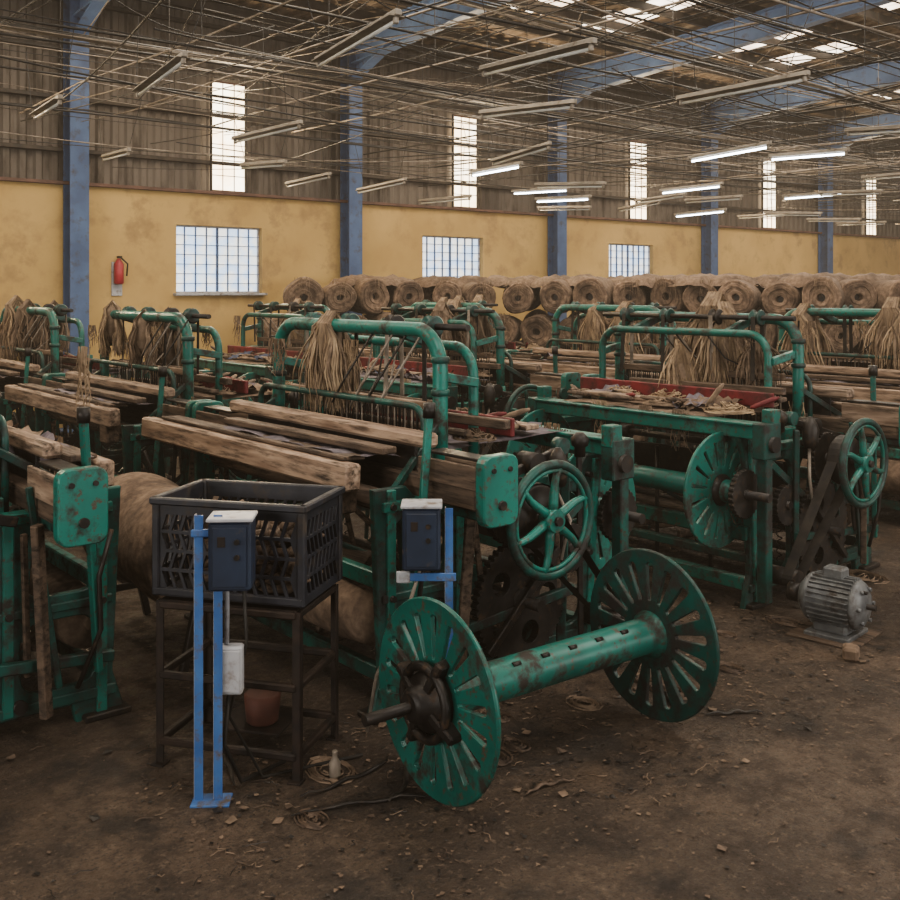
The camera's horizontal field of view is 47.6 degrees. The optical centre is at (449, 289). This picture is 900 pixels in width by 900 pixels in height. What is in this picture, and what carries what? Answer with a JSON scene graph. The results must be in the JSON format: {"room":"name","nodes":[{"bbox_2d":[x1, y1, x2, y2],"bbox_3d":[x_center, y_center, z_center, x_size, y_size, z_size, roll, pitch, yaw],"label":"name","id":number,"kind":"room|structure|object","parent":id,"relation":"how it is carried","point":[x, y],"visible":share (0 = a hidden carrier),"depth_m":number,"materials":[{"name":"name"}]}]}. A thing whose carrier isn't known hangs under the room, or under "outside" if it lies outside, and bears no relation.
{"room":"factory floor","nodes":[
{"label":"factory floor","id":0,"kind":"room"},
{"bbox_2d":[347,0,511,77],"bbox_3d":[6.474,-4.361,7.653,0.200,1.538,25.502,0,0,-40],"label":"rafter","id":1,"kind":"object","parent":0,"point":[365,60],"depth_m":16.14,"materials":[{"name":"metal"}]},
{"bbox_2d":[0,432,899,899],"bbox_3d":[11.414,2.000,12.082,51.000,0.001,26.000,0,0,-40],"label":"floor","id":2,"kind":"structure","parent":0,"point":[662,863],"depth_m":4.08,"materials":[{"name":"soil"}]},
{"bbox_2d":[0,346,131,723],"bbox_3d":[-2.983,1.073,5.014,2.053,1.866,3.075,0,0,-40],"label":"power loom","id":3,"kind":"object","parent":2,"relation":"on","point":[53,601],"visible":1,"depth_m":4.60,"materials":[{"name":"green paint"}]},
{"bbox_2d":[59,0,88,432],"bbox_3d":[-5.308,-1.200,14.480,0.500,6.400,0.300,0,0,-40],"label":"steel column","id":4,"kind":"structure","parent":2,"relation":"on","point":[75,158],"depth_m":14.41,"materials":[{"name":"metal"}]},
{"bbox_2d":[73,0,109,34],"bbox_3d":[2.859,-4.361,4.650,0.200,1.538,25.502,0,0,-40],"label":"rafter","id":5,"kind":"object","parent":4,"relation":"attached to","point":[88,11],"depth_m":14.05,"materials":[{"name":"metal"}]},
{"bbox_2d":[0,303,169,509],"bbox_3d":[-4.000,1.073,10.668,2.054,1.866,3.075,0,0,-40],"label":"power loom","id":6,"kind":"object","parent":2,"relation":"on","point":[52,360],"visible":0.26,"depth_m":9.84,"materials":[{"name":"green paint"}]},
{"bbox_2d":[1,300,30,361],"bbox_3d":[-4.526,0.438,10.653,0.307,0.679,0.666,0,0,-25],"label":"jute hank","id":7,"kind":"object","parent":6,"relation":"on","point":[16,303],"visible":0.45,"depth_m":10.53,"materials":[{"name":"fabric"}]},
{"bbox_2d":[0,295,34,360],"bbox_3d":[-4.534,0.413,10.678,0.327,0.722,0.708,0,0,-39],"label":"jute hank","id":8,"kind":"object","parent":6,"relation":"attached to","point":[14,298],"visible":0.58,"depth_m":10.63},
{"bbox_2d":[7,299,47,358],"bbox_3d":[-4.292,0.396,10.394,0.315,0.611,0.680,0,0,-41],"label":"jute hank","id":9,"kind":"object","parent":6,"relation":"attached to","point":[22,317],"visible":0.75,"depth_m":10.33,"materials":[{"name":"fabric"}]},
{"bbox_2d":[45,300,69,351],"bbox_3d":[-4.114,0.381,10.611,0.290,0.562,0.626,0,0,-29],"label":"jute hank","id":10,"kind":"object","parent":6,"relation":"on","point":[62,331],"visible":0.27,"depth_m":10.54,"materials":[{"name":"fabric"}]},
{"bbox_2d":[83,472,230,671],"bbox_3d":[-1.622,1.542,5.771,0.630,0.913,1.431,0,0,-40],"label":"roll","id":11,"kind":"object","parent":2,"relation":"on","point":[134,564],"visible":0.23,"depth_m":5.45,"materials":[{"name":"fabric"}]},
{"bbox_2d":[4,306,336,582],"bbox_3d":[-2.147,1.073,8.438,2.054,1.866,3.075,0,0,-40],"label":"power loom","id":12,"kind":"object","parent":2,"relation":"on","point":[118,406],"visible":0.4,"depth_m":7.77,"materials":[{"name":"green paint"}]},
{"bbox_2d":[98,300,127,357],"bbox_3d":[-2.874,0.334,8.659,0.224,0.495,0.486,0,0,-9],"label":"jute hank","id":13,"kind":"object","parent":12,"relation":"attached to","point":[110,329],"visible":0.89,"depth_m":8.61,"materials":[{"name":"fabric"}]},
{"bbox_2d":[126,308,161,370],"bbox_3d":[-2.445,0.402,8.152,0.260,0.504,0.562,0,0,-8],"label":"jute hank","id":14,"kind":"object","parent":12,"relation":"on","point":[139,336],"visible":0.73,"depth_m":8.08,"materials":[{"name":"fabric"}]},
{"bbox_2d":[149,306,182,399],"bbox_3d":[-2.344,0.534,8.493,0.308,0.793,0.658,0,0,-19],"label":"jute hank","id":15,"kind":"object","parent":12,"relation":"attached to","point":[172,353],"visible":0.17,"depth_m":8.39,"materials":[{"name":"fabric"}]},
{"bbox_2d":[150,584,342,785],"bbox_3d":[-0.869,1.652,4.426,0.680,0.696,0.480,0,0,15],"label":"stand","id":16,"kind":"object","parent":2,"relation":"on","point":[261,712],"visible":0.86,"depth_m":4.30,"materials":[{"name":"metal"}]},
{"bbox_2d":[149,478,344,607],"bbox_3d":[-0.866,1.083,4.437,0.715,0.416,0.477,0,0,15],"label":"crate","id":17,"kind":"object","parent":16,"relation":"on","point":[299,548],"visible":0.69,"depth_m":4.29,"materials":[{"name":"black plastic"}]},
{"bbox_2d":[190,510,362,807],"bbox_3d":[-0.711,1.440,4.171,0.232,1.120,0.748,0,0,44],"label":"stand","id":18,"kind":"object","parent":2,"relation":"on","point":[231,535],"visible":0.98,"depth_m":3.98,"materials":[{"name":"blue paint"}]},
{"bbox_2d":[194,301,380,406],"bbox_3d":[-2.201,1.073,12.163,2.053,1.866,3.075,0,0,-40],"label":"power loom","id":19,"kind":"object","parent":2,"relation":"on","point":[251,362],"visible":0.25,"depth_m":12.03,"materials":[{"name":"green paint"}]},
{"bbox_2d":[281,298,304,352],"bbox_3d":[-1.812,0.436,12.324,0.660,0.673,0.305,0,0,44],"label":"jute hank","id":20,"kind":"object","parent":19,"relation":"attached to","point":[293,335],"visible":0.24,"depth_m":12.28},
{"bbox_2d":[298,301,316,339],"bbox_3d":[-1.664,0.371,12.151,0.478,0.487,0.221,0,0,38],"label":"jute hank","id":21,"kind":"object","parent":19,"relation":"on","point":[299,331],"visible":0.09,"depth_m":12.13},
{"bbox_2d":[329,750,340,778],"bbox_3d":[-0.472,1.945,4.184,0.048,0.110,0.048,0,0,-40],"label":"bottle","id":22,"kind":"object","parent":2,"relation":"on","point":[334,764],"visible":1,"depth_m":4.17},
{"bbox_2d":[340,31,361,315],"bbox_3d":[-1.693,-1.200,17.483,0.500,6.400,0.300,0,0,-40],"label":"steel column","id":23,"kind":"structure","parent":2,"relation":"on","point":[350,212],"depth_m":17.44,"materials":[{"name":"metal"}]},
{"bbox_2d":[141,312,645,724],"bbox_3d":[-0.256,1.073,6.161,2.054,1.866,3.075,0,0,-40],"label":"power loom","id":24,"kind":"object","parent":2,"relation":"on","point":[395,448],"visible":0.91,"depth_m":5.27,"materials":[{"name":"green paint"}]},
{"bbox_2d":[305,315,335,407],"bbox_3d":[-0.766,0.427,6.154,0.216,0.557,0.462,0,0,-11],"label":"jute hank","id":25,"kind":"object","parent":24,"relation":"attached to","point":[312,356],"visible":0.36,"depth_m":6.04,"materials":[{"name":"fabric"}]},
{"bbox_2d":[292,310,360,414],"bbox_3d":[-0.712,0.430,6.084,0.514,0.619,0.240,0,0,39],"label":"jute hank","id":26,"kind":"object","parent":24,"relation":"attached to","point":[331,354],"visible":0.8,"depth_m":6.01,"materials":[{"name":"fabric"}]},
{"bbox_2d":[365,499,455,732],"bbox_3d":[-0.158,1.466,4.474,0.477,1.069,0.179,0,0,8],"label":"control box","id":27,"kind":"object","parent":2,"relation":"on","point":[421,518],"visible":0.8,"depth_m":4.40,"materials":[{"name":"blue paint"}]},
{"bbox_2d":[288,303,580,455],"bbox_3d":[-0.347,1.073,9.933,2.054,1.866,3.075,0,0,-40],"label":"power loom","id":28,"kind":"object","parent":2,"relation":"on","point":[504,386],"visible":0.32,"depth_m":9.51,"materials":[{"name":"green paint"}]},
{"bbox_2d":[428,302,466,352],"bbox_3d":[-0.065,0.358,9.794,0.548,0.492,0.253,0,0,28],"label":"jute hank","id":29,"kind":"object","parent":28,"relation":"on","point":[441,309],"visible":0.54,"depth_m":9.75,"materials":[{"name":"fabric"}]},
{"bbox_2d":[429,299,488,361],"bbox_3d":[0.074,0.456,10.077,0.715,0.730,0.330,0,0,26],"label":"jute hank","id":30,"kind":"object","parent":28,"relation":"on","point":[455,302],"visible":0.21,"depth_m":10.03,"materials":[{"name":"fabric"}]},
{"bbox_2d":[458,306,495,352],"bbox_3d":[0.273,0.403,9.807,0.261,0.507,0.565,0,0,-32],"label":"jute hank","id":31,"kind":"object","parent":28,"relation":"on","point":[485,329],"visible":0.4,"depth_m":9.76,"materials":[{"name":"fabric"}]},
{"bbox_2d":[0,546,899,899],"bbox_3d":[1.385,1.988,5.058,7.412,0.021,4.425,0,0,-40],"label":"litter","id":32,"kind":"object","parent":2,"relation":"on","point":[333,783],"visible":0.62,"depth_m":4.20,"materials":[{"name":"plant"}]},
{"bbox_2d":[359,300,559,397],"bbox_3d":[0.269,1.073,14.215,2.054,1.866,3.075,0,0,-40],"label":"power loom","id":33,"kind":"object","parent":2,"relation":"on","point":[509,345],"visible":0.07,"depth_m":13.85,"materials":[{"name":"green paint"}]},
{"bbox_2d":[438,297,447,301],"bbox_3d":[-0.083,0.507,14.014,0.687,0.828,0.322,0,0,44],"label":"jute hank","id":34,"kind":"object","parent":33,"relation":"attached to","point":[443,299],"visible":0.11,"depth_m":13.97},
{"bbox_2d":[454,295,465,302],"bbox_3d":[0.119,0.415,13.769,0.570,0.687,0.267,0,0,37],"label":"jute hank","id":35,"kind":"object","parent":33,"relation":"attached to","point":[460,297],"visible":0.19,"depth_m":13.74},
{"bbox_2d":[472,294,495,335],"bbox_3d":[0.436,0.393,13.844,0.652,0.665,0.301,0,0,30],"label":"jute hank","id":36,"kind":"object","parent":33,"relation":"attached to","point":[478,297],"visible":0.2,"depth_m":13.84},
{"bbox_2d":[361,548,719,806],"bbox_3d":[0.388,1.604,4.337,1.780,0.784,0.784,0,0,-37],"label":"beam","id":37,"kind":"structure","parent":2,"relation":"on","point":[433,699],"depth_m":4.21,"materials":[{"name":"metal"}]},
{"bbox_2d":[548,72,566,321],"bbox_3d":[2.176,-1.200,20.698,0.500,6.400,0.300,0,0,-40],"label":"steel column","id":38,"kind":"structure","parent":2,"relation":"on","point":[557,224],"depth_m":20.67,"materials":[{"name":"metal"}]},
{"bbox_2d":[256,272,899,375],"bbox_3d":[3.462,0.893,16.222,12.960,2.316,4.330,0,0,1],"label":"rolls","id":39,"kind":"object","parent":2,"relation":"on","point":[362,293],"visible":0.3,"depth_m":15.71,"materials":[{"name":"fabric"}]},
{"bbox_2d":[480,301,734,450],"bbox_3d":[2.122,1.073,11.985,2.053,1.866,3.075,0,0,-40],"label":"power loom","id":40,"kind":"object","parent":2,"relation":"on","point":[577,359],"visible":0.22,"depth_m":11.59,"materials":[{"name":"green paint"}]},
{"bbox_2d":[577,303,609,350],"bbox_3d":[1.711,0.447,11.839,0.268,0.591,0.579,0,0,-31],"label":"jute hank","id":41,"kind":"object","parent":40,"relation":"attached to","point":[595,324],"visible":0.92,"depth_m":11.81,"materials":[{"name":"fabric"}]},
{"bbox_2d":[605,301,652,353],"bbox_3d":[2.008,0.506,11.479,0.344,0.760,0.745,0,0,-31],"label":"jute hank","id":42,"kind":"object","parent":40,"relation":"attached to","point":[638,337],"visible":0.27,"depth_m":11.44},
{"bbox_2d":[648,305,669,343],"bbox_3d":[2.375,0.411,11.461,0.221,0.487,0.478,0,0,-5],"label":"jute hank","id":43,"kind":"object","parent":40,"relation":"attached to","point":[655,336],"visible":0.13,"depth_m":11.39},
{"bbox_2d":[506,307,899,609],"bbox_3d":[1.634,1.073,7.548,2.054,1.866,3.075,0,0,-40],"label":"power loom","id":44,"kind":"object","parent":2,"relation":"on","point":[720,494],"visible":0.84,"depth_m":6.84,"materials":[{"name":"green paint"}]},
{"bbox_2d":[659,335,687,361],"bbox_3d":[1.884,0.495,8.307,0.398,0.357,0.184,0,0,22],"label":"jute hank","id":45,"kind":"object","parent":44,"relation":"on","point":[667,347],"visible":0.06,"depth_m":8.29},
{"bbox_2d":[658,339,708,385],"bbox_3d":[1.727,0.648,7.622,0.393,0.550,0.351,0,0,-29],"label":"jute hank","id":46,"kind":"object","parent":44,"relation":"on","point":[679,368],"visible":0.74,"depth_m":7.63,"materials":[{"name":"fabric"}]},
{"bbox_2d":[680,291,747,384],"bbox_3d":[2.037,0.381,7.690,0.731,0.746,0.338,0,0,45],"label":"jute hank","id":47,"kind":"object","parent":44,"relation":"on","point":[709,302],"visible":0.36,"depth_m":7.68,"materials":[{"name":"fabric"}]},
{"bbox_2d":[690,301,762,384],"bbox_3d":[2.041,0.456,7.616,0.616,0.743,0.288,0,0,-7],"label":"jute hank","id":48,"kind":"object","parent":44,"relation":"on","point":[718,372],"visible":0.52,"depth_m":7.52,"materials":[{"name":"fabric"}]},
{"bbox_2d":[730,333,791,385],"bbox_3d":[2.255,0.509,7.378,0.448,0.402,0.207,0,0,22],"label":"jute hank","id":49,"kind":"object","parent":44,"relation":"on","point":[759,357],"visible":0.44,"depth_m":7.34,"materials":[{"name":"fabric"}]},
{"bbox_2d":[701,101,717,274],"bbox_3d":[6.099,-1.200,23.957,0.500,6.400,0.300,0,0,-40],"label":"steel column","id":50,"kind":"structure","parent":2,"relation":"on","point":[709,233],"depth_m":23.95,"materials":[{"name":"metal"}]},
{"bbox_2d":[818,124,832,273],"bbox_3d":[10.022,-1.200,27.215,0.500,6.400,0.300,0,0,-40],"label":"steel column","id":51,"kind":"structure","parent":2,"relation":"on","point":[825,240],"depth_m":27.21,"materials":[{"name":"metal"}]},
{"bbox_2d":[785,564,882,648],"bbox_3d":[2.219,1.802,5.933,0.511,0.394,0.420,0,0,43],"label":"motor","id":52,"kind":"object","parent":2,"relation":"on","point":[838,605],"visible":1,"depth_m":5.83,"materials":[{"name":"metal"}]},
{"bbox_2d":[775,304,899,510],"bbox_3d":[4.103,1.073,9.600,2.054,1.866,3.075,0,0,-40],"label":"power loom","id":53,"kind":"object","parent":2,"relation":"on","point":[849,373],"visible":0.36,"depth_m":9.17,"materials":[{"name":"green paint"}]},
{"bbox_2d":[776,303,837,365],"bbox_3d":[3.418,0.507,9.765,0.345,0.761,0.746,0,0,-19],"label":"jute hank","id":54,"kind":"object","parent":53,"relation":"attached to","point":[821,343],"visible":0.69,"depth_m":9.70,"materials":[{"name":"fabric"}]},
{"bbox_2d":[859,296,899,368],"bbox_3d":[3.995,0.395,9.101,0.303,0.669,0.656,0,0,-42],"label":"jute hank","id":55,"kind":"object","parent":53,"relation":"attached to","point":[890,308],"visible":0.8,"depth_m":9.11,"materials":[{"name":"fabric"}]},
{"bbox_2d":[873,310,899,369],"bbox_3d":[4.092,0.433,9.001,0.653,0.666,0.302,0,0,33],"label":"jute hank","id":56,"kind":"object","parent":53,"relation":"attached to","point":[894,363],"visible":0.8,"depth_m":9.01,"materials":[{"name":"fabric"}]},
{"bbox_2d":[842,643,859,661],"bbox_3d":[2.170,1.964,5.529,0.089,0.072,0.118,0,0,27],"label":"brick","id":57,"kind":"object","parent":2,"relation":"on","point":[850,652],"visible":1,"depth_m":5.48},
{"bbox_2d":[0,0,899,427],"bbox_3d":[3.219,-1.300,21.947,51.000,6.600,0.250,0,0,-40],"label":"wall","id":58,"kind":"structure","parent":0,"point":[298,238],"depth_m":17.19,"materials":[{"name":"yellow paint"}]},
{"bbox_2d":[111,256,127,295],"bbox_3d":[-4.840,-0.203,14.959,0.191,0.585,0.182,0,0,-40],"label":"fire extinguisher","id":59,"kind":"object","parent":58,"relation":"attached to","point":[117,268],"visible":1,"depth_m":14.94,"materials":[{"name":"metal"}]},
{"bbox_2d":[173,225,267,295],"bbox_3d":[-3.639,-0.468,16.117,1.580,1.115,0.245,0,0,-40],"label":"window","id":60,"kind":"structure","parent":58,"relation":"in","point":[210,260],"depth_m":16.17,"materials":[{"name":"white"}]},
{"bbox_2d":[210,79,246,192],"bbox_3d":[-3.522,-2.420,16.211,0.630,1.760,0.050,0,0,-40],"label":"window","id":61,"kind":"structure","parent":58,"relation":"in","point":[233,179],"depth_m":16.21,"materials":[{"name":"beige"}]},
{"bbox_2d":[0,0,899,223],"bbox_3d":[3.267,-3.075,21.889,51.000,2.210,0.080,0,0,-40],"label":"trim","id":62,"kind":"structure","parent":58,"relation":"attached to","point":[107,7],"depth_m":17.32,"materials":[{"name":"metal"}]},
{"bbox_2d":[0,177,899,238],"bbox_3d":[3.299,-1.520,21.851,51.000,0.050,0.160,0,0,-40],"label":"trim","id":63,"kind":"structure","parent":58,"relation":"attached to","point":[12,179],"depth_m":17.91,"materials":[{"name":"paint"}]},
{"bbox_2d":[423,236,479,277],"bbox_3d":[0.054,-0.468,19.184,1.580,1.115,0.245,0,0,-40],"label":"window","id":64,"kind":"structure","parent":58,"relation":"in","point":[457,257],"depth_m":19.26,"materials":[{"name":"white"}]},
{"bbox_2d":[452,114,477,208],"bbox_3d":[0.286,-2.420,19.374,0.630,1.760,0.050,0,0,-40],"label":"window","id":65,"kind":"structure","parent":58,"relation":"in","point":[456,190],"depth_m":19.37,"materials":[{"name":"beige"}]},
{"bbox_2d":[609,244,649,276],"bbox_3d":[3.977,-0.468,22.443,1.580,1.115,0.245,0,0,-40],"label":"window","id":66,"kind":"structure","parent":58,"relation":"in","point":[624,259],"depth_m":22.52,"materials":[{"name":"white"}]},
{"bbox_2d":[628,140,647,219],"bbox_3d":[4.170,-2.420,22.601,0.630,1.760,0.050,0,0,-40],"label":"window","id":67,"kind":"structure","parent":58,"relation":"in","point":[639,213],"depth_m":22.59,"materials":[{"name":"beige"}]},
{"bbox_2d":[761,159,776,228],"bbox_3d":[8.093,-2.420,25.860,0.630,1.760,0.050,0,0,-40],"label":"window","id":68,"kind":"structure","parent":58,"relation":"in","point":[767,222],"depth_m":25.85,"materials":[{"name":"beige"}]},
{"bbox_2d":[865,174,876,235],"bbox_3d":[12.016,-2.420,29.119,0.630,1.760,0.050,0,0,-40],"label":"window","id":69,"kind":"structure","parent":58,"relation":"in","point":[869,229],"depth_m":29.14,"materials":[{"name":"beige"}]},
{"bbox_2d":[146,0,899,142],"bbox_3d":[11.526,-4.785,11.947,51.000,0.949,25.780,0,0,-40],"label":"roof","id":70,"kind":"structure","parent":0,"point":[314,5],"depth_m":18.14,"materials":[{"name":"metal"}]},
{"bbox_2d":[0,0,899,220],"bbox_3d":[7.265,-3.239,17.215,36.824,3.487,11.206,0,0,-40],"label":"wiring","id":71,"kind":"object","parent":70,"relation":"attached to","point":[268,65],"visible":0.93,"depth_m":12.58,"materials":[{"name":"metal"}]},
{"bbox_2d":[30,94,66,119],"bbox_3d":[-3.712,-1.676,9.398,0.110,0.088,1.200,0,2,-32],"label":"tube light","id":72,"kind":"object","parent":71,"relation":"attached to","point":[58,99],"visible":1,"depth_m":9.27,"materials":[{"name":"metal"}]},
{"bbox_2d":[100,148,132,160],"bbox_3d":[-4.154,-1.677,12.669,0.110,0.135,1.200,0,0,-33],"label":"tube light","id":73,"kind":"object","parent":71,"relation":"attached to","point":[126,151],"visible":1,"depth_m":12.59,"materials":[{"name":"metal"}]},
{"bbox_2d":[132,51,190,96],"bbox_3d":[-2.305,-1.697,8.095,0.110,0.162,1.200,0,0,-34],"label":"tube light","id":74,"kind":"object","parent":71,"relation":"attached to","point":[182,57],"visible":1,"depth_m":7.98,"materials":[{"name":"metal"}]},
{"bbox_2d":[238,159,286,169],"bbox_3d":[-2.362,-1.577,12.859,0.110,0.162,1.200,0,0,-38],"label":"tube light","id":75,"kind":"object","parent":71,"relation":"attached to","point":[283,162],"visible":1,"depth_m":12.81,"materials":[{"name":"metal"}]},
{"bbox_2d":[232,120,303,143],"bbox_3d":[-2.018,-1.727,11.194,1.200,0.142,0.110,0,0,42],"label":"tube light","id":76,"kind":"object","parent":71,"relation":"attached to","point":[297,124],"visible":1,"depth_m":11.15,"materials":[{"name":"metal"}]},
{"bbox_2d":[284,172,331,187],"bbox_3d":[-2.052,-1.577,14.676,0.110,0.130,1.200,0,0,-40],"label":"tube light","id":77,"kind":"object","parent":71,"relation":"attached to","point":[326,175],"visible":1,"depth_m":14.63,"materials":[{"name":"metal"}]},
{"bbox_2d":[311,8,403,67],"bbox_3d":[-0.642,-1.677,6.877,0.110,0.163,1.200,0,0,-33],"label":"tube light","id":78,"kind":"object","parent":71,"relation":"attached to","point":[392,17],"visible":1,"depth_m":6.78,"materials":[{"name":"metal"}]},
{"bbox_2d":[355,178,407,193],"bbox_3d":[-1.052,-1.577,15.507,0.110,0.158,1.200,0,0,-42],"label":"tube light","id":79,"kind":"object","parent":71,"relation":"attached to","point":[402,180],"visible":1,"depth_m":15.47,"materials":[{"name":"metal"}]},
{"bbox_2d":[418,194,471,203],"bbox_3d":[-0.089,-1.476,16.696,1.200,0.088,0.110,0,0,45],"label":"tube light","id":80,"kind":"object","parent":71,"relation":"attached to","point":[446,199],"visible":1,"depth_m":16.68,"materials":[{"name":"metal"}]},
{"bbox_2d":[469,161,523,176],"bbox_3d":[0.597,-1.576,13.366,0.110,0.088,1.200,0,0,-31],"label":"tube light","id":81,"kind":"object","parent":71,"relation":"attached to","point":[518,164],"visible":1,"depth_m":13.31,"materials":[{"name":"plastic"}]},
{"bbox_2d":[489,141,551,165],"bbox_3d":[0.812,-1.577,11.855,0.110,0.154,1.200,0,0,-30],"label":"tube light","id":82,"kind":"object","parent":71,"relation":"attached to","point":[523,152],"visible":0.97,"depth_m":11.82,"materials":[{"name":"metal"}]},
{"bbox_2d":[478,99,576,118],"bbox_3d":[0.726,-1.727,9.768,1.200,0.130,0.110,0,0,44],"label":"tube light","id":83,"kind":"object","parent":71,"relation":"attached to","point":[484,113],"visible":1,"depth_m":9.72,"materials":[{"name":"metal"}]},
{"bbox_2d":[478,37,597,76],"bbox_3d":[0.613,-1.676,7.400,0.110,0.088,1.200,0,0,-39],"label":"tube light","id":84,"kind":"object","parent":71,"relation":"attached to","point":[588,44],"visible":1,"depth_m":7.34,"materials":[{"name":"metal"}]},
{"bbox_2d":[512,188,569,194],"bbox_3d":[1.524,-1.676,17.257,1.200,0.088,0.110,1,1,42],"label":"tube light","id":85,"kind":"object","parent":71,"relation":"attached to","point":[543,190],"visible":0.94,"depth_m":17.25,"materials":[{"name":"plastic"}]},
{"bbox_2d":[534,195,591,202],"bbox_3d":[1.766,-1.427,16.027,0.110,0.125,1.200,0,0,-40],"label":"tube light","id":86,"kind":"object","parent":71,"relation":"attached to","point":[572,198],"visible":1,"depth_m":15.98,"materials":[{"name":"plastic"}]},
{"bbox_2d":[537,205,591,210],"bbox_3d":[2.064,-1.477,18.485,1.200,0.136,0.110,0,0,43],"label":"tube light","id":87,"kind":"object","parent":71,"relation":"attached to","point":[540,208],"visible":1,"depth_m":18.53,"materials":[{"name":"metal"}]},
{"bbox_2d":[534,181,606,188],"bbox_3d":[1.687,-1.477,14.402,1.200,0.150,0.110,0,0,41],"label":"tube light","id":88,"kind":"object","parent":71,"relation":"attached to","point":[603,183],"visible":1,"depth_m":14.37,"materials":[{"name":"metal"}]},
{"bbox_2d":[617,200,660,211],"bbox_3d":[3.551,-1.577,19.200,0.110,0.154,1.200,0,0,-29],"label":"tube light","id":89,"kind":"object","parent":71,"relation":"attached to","point":[646,204],"visible":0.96,"depth_m":19.18,"materials":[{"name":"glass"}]},
{"bbox_2d":[634,192,686,203],"bbox_3d":[3.612,-1.576,17.561,0.110,0.088,1.200,0,-2,-34],"label":"tube light","id":90,"kind":"object","parent":71,"relation":"attached to","point":[664,197],"visible":1,"depth_m":17.51,"materials":[{"name":"metal"}]},
{"bbox_2d":[660,182,723,193],"bbox_3d":[3.738,-1.576,15.845,0.110,0.088,1.200,0,-1,-39],"label":"tube light","id":91,"kind":"object","parent":71,"relation":"attached to","point":[663,191],"visible":1,"depth_m":15.79,"materials":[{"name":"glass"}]},
{"bbox_2d":[674,208,726,217],"bbox_3d":[4.794,-1.476,19.582,0.110,0.088,1.200,0,-2,-41],"label":"tube light","id":92,"kind":"object","parent":71,"relation":"attached to","point":[712,211],"visible":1,"depth_m":19.54,"materials":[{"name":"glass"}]},
{"bbox_2d":[684,194,742,203],"bbox_3d":[4.431,-1.526,17.202,0.110,0.088,1.200,0,1,-38],"label":"tube light","id":93,"kind":"object","parent":71,"relation":"attached to","point":[737,197],"visible":1,"depth_m":17.15,"materials":[{"name":"metal"}]},
{"bbox_2d":[688,141,771,162],"bbox_3d":[3.438,-1.697,12.606,0.110,0.150,1.200,0,0,-40],"label":"tube light","id":94,"kind":"object","parent":71,"relation":"attached to","point":[767,144],"visible":1,"depth_m":12.56,"materials":[{"name":"glass"}]},
{"bbox_2d":[676,70,809,105],"bbox_3d":[2.420,-1.677,8.511,1.200,0.135,0.110,0,0,44],"label":"tube light","id":95,"kind":"object","parent":71,"relation":"attached to","point":[804,74],"visible":1,"depth_m":8.47,"materials":[{"name":"metal"}]},
{"bbox_2d":[737,214,783,218],"bbox_3d":[6.627,-1.576,21.756,0.110,0.088,1.200,0,1,-36],"label":"tube light","id":96,"kind":"object","parent":71,"relation":"attached to","point":[748,215],"visible":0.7,"depth_m":21.88,"materials":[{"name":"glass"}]},
{"bbox_2d":[764,211,822,216],"bbox_3d":[6.663,-1.477,19.835,0.110,0.161,1.200,0,0,-44],"label":"tube light","id":97,"kind":"object","parent":71,"relation":"attached to","point":[768,213],"visible":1,"depth_m":19.89,"materials":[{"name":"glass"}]},
{"bbox_2d":[768,148,849,160],"bbox_3d":[4.437,-1.677,12.656,0.110,0.139,1.200,0,0,-32],"label":"tube light","id":98,"kind":"object","parent":71,"relation":"attached to","point":[845,150],"visible":1,"depth_m":12.62,"materials":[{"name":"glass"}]},
{"bbox_2d":[782,192,842,199],"bbox_3d":[6.430,-1.676,18.082,0.110,0.088,1.200,0,0,-40],"label":"tube light","id":99,"kind":"object","parent":71,"relation":"attached to","point":[808,195],"visible":0.65,"depth_m":18.21,"materials":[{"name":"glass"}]},
{"bbox_2d":[806,218,861,221],"bbox_3d":[8.100,-1.477,21.549,0.110,0.145,1.200,0,0,-43],"label":"tube light","id":100,"kind":"object","parent":71,"relation":"attached to","point":[808,219],"visible":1,"depth_m":21.51,"materials":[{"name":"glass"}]},
{"bbox_2d":[818,189,882,196],"bbox_3d":[6.504,-1.577,16.584,0.110,0.147,1.200,0,0,-31],"label":"tube light","id":101,"kind":"object","parent":71,"relation":"attached to","point":[857,192],"visible":1,"depth_m":16.53,"materials":[{"name":"metal"}]},
{"bbox_2d":[836,221,886,225],"bbox_3d":[9.768,-1.576,24.236,0.110,0.088,1.200,0,1,-44],"label":"tube light","id":102,"kind":"object","parent":71,"relation":"attached to","point":[884,222],"visible":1,"depth_m":24.24,"materials":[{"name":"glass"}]},
{"bbox_2d":[845,125,899,135],"bbox_3d":[4.677,-1.677,10.646,0.110,0.167,1.199,0,0,-38],"label":"tube light","id":103,"kind":"object","parent":71,"relation":"attached to","point":[887,127],"visible":1,"depth_m":10.85,"materials":[{"name":"metal"}]},
{"bbox_2d":[861,172,899,180],"bbox_3d":[6.566,-1.676,14.945,0.110,0.088,1.200,0,1,-33],"label":"tube light","id":104,"kind":"object","parent":71,"relation":"attached to","point":[897,174],"visible":1,"depth_m":15.15,"materials":[{"name":"metal"}]},
{"bbox_2d":[508,0,899,98],"bbox_3d":[19.180,-4.898,16.649,28.056,0.858,23.500,0,0,-40],"label":"skylight","id":105,"kind":"object","parent":70,"relation":"in","point":[890,6],"depth_m":18.10,"materials":[{"name":"glass"}]},
{"bbox_2d":[555,0,897,111],"bbox_3d":[10.343,-4.361,10.867,0.200,1.538,25.502,0,0,-40],"label":"rafter","id":106,"kind":"object","parent":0,"point":[753,34],"depth_m":17.69,"materials":[{"name":"metal"}]},
{"bbox_2d":[712,59,899,135],"bbox_3d":[14.266,-4.361,14.126,0.200,1.538,25.502,0,0,-40],"label":"rafter","id":107,"kind":"object","parent":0,"point":[866,75],"depth_m":21.87,"materials":[{"name":"metal"}]},
{"bbox_2d":[825,113,899,153],"bbox_3d":[18.189,-4.361,17.385,0.200,1.538,25.502,0,0,-40],"label":"rafter","id":108,"kind":"object","parent":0,"point":[884,118],"depth_m":26.36,"materials":[{"name":"metal"}]}
]}

